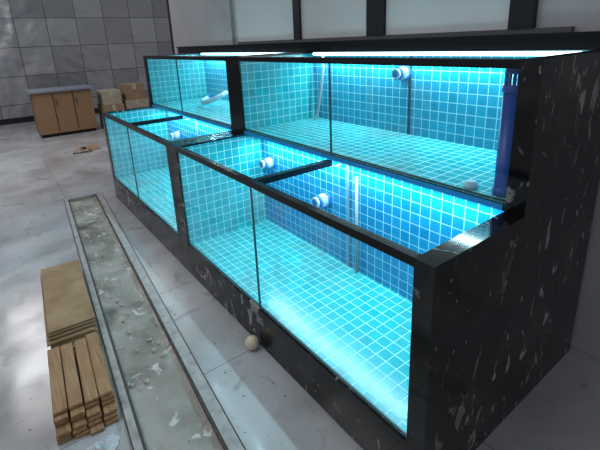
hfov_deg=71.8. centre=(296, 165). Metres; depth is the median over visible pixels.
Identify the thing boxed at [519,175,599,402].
base cabinet
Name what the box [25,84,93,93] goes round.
countertop
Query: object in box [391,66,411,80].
outlet
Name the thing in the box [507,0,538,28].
mullion
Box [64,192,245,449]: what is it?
trench
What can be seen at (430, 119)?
fish tank
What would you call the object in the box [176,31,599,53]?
wall ledge
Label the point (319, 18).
pane
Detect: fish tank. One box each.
[101,106,235,267]
[143,51,306,131]
[170,132,546,449]
[230,49,599,216]
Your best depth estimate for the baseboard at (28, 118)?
9.19 m
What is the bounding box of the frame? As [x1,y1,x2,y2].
[237,26,574,44]
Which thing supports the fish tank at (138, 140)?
on the floor
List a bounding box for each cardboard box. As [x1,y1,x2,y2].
[96,88,121,105]
[97,103,124,126]
[118,82,144,99]
[122,97,148,108]
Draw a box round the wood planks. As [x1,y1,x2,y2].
[40,259,118,444]
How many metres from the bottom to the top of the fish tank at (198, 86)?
0.513 m
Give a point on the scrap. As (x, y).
(92, 146)
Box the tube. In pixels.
[492,69,519,197]
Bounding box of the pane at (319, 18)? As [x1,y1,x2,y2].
[301,0,365,38]
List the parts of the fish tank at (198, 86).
rail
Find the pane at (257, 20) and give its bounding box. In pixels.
[235,0,293,41]
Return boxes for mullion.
[292,0,301,38]
[366,0,385,35]
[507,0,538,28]
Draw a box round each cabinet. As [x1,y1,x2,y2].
[25,84,96,137]
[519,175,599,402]
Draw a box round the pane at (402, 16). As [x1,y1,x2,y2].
[386,0,509,34]
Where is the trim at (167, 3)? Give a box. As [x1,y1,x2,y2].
[166,0,174,53]
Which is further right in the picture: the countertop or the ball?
the ball
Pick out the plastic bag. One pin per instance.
(111, 441)
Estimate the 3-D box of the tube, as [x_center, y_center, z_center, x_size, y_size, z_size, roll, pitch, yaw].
[0.741,-0.111,1.447,0.072,0.453,0.072,-14,20,-34]
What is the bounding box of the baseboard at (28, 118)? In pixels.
[0,102,149,124]
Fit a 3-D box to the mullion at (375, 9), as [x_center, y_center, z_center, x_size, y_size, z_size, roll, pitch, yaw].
[0.480,-1.342,2.459,0.038,1.095,0.145,-14,20,-34]
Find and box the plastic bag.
[85,433,119,449]
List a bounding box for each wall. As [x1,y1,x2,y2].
[0,0,172,119]
[168,0,599,357]
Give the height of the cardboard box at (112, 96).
0.270 m
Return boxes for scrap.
[73,143,99,153]
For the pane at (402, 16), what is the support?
on the frame
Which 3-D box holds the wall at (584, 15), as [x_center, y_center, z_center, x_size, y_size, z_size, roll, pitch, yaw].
[1.268,-0.682,1.723,0.180,3.200,9.270,-14,20,-34]
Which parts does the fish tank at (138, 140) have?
rail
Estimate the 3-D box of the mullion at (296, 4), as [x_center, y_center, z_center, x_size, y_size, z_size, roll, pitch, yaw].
[-0.008,-1.511,3.092,0.038,1.095,0.080,-14,20,-34]
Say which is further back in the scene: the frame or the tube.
the frame
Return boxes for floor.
[0,113,599,449]
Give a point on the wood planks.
(72, 334)
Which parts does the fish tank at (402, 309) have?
rail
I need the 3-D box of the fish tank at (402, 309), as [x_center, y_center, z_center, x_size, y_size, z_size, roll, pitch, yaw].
[0.059,0.434,2.191,0.651,0.900,1.977,-14,20,-34]
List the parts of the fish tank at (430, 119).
rail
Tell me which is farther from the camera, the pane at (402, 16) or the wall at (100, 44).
the wall at (100, 44)
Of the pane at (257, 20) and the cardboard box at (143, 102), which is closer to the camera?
the pane at (257, 20)
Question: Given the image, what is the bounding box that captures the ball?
[245,335,258,349]
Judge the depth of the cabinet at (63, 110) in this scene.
7.56 m
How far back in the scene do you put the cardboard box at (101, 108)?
8.09 m
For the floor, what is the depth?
2.11 m
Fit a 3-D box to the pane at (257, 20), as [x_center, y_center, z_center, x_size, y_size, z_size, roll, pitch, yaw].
[-0.301,-1.618,3.490,0.015,1.095,0.930,-14,20,-34]
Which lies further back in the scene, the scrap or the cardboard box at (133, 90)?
the cardboard box at (133, 90)
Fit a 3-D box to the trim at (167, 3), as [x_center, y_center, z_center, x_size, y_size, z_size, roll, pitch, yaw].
[-1.520,-1.646,5.330,0.190,3.200,0.050,-14,20,-34]

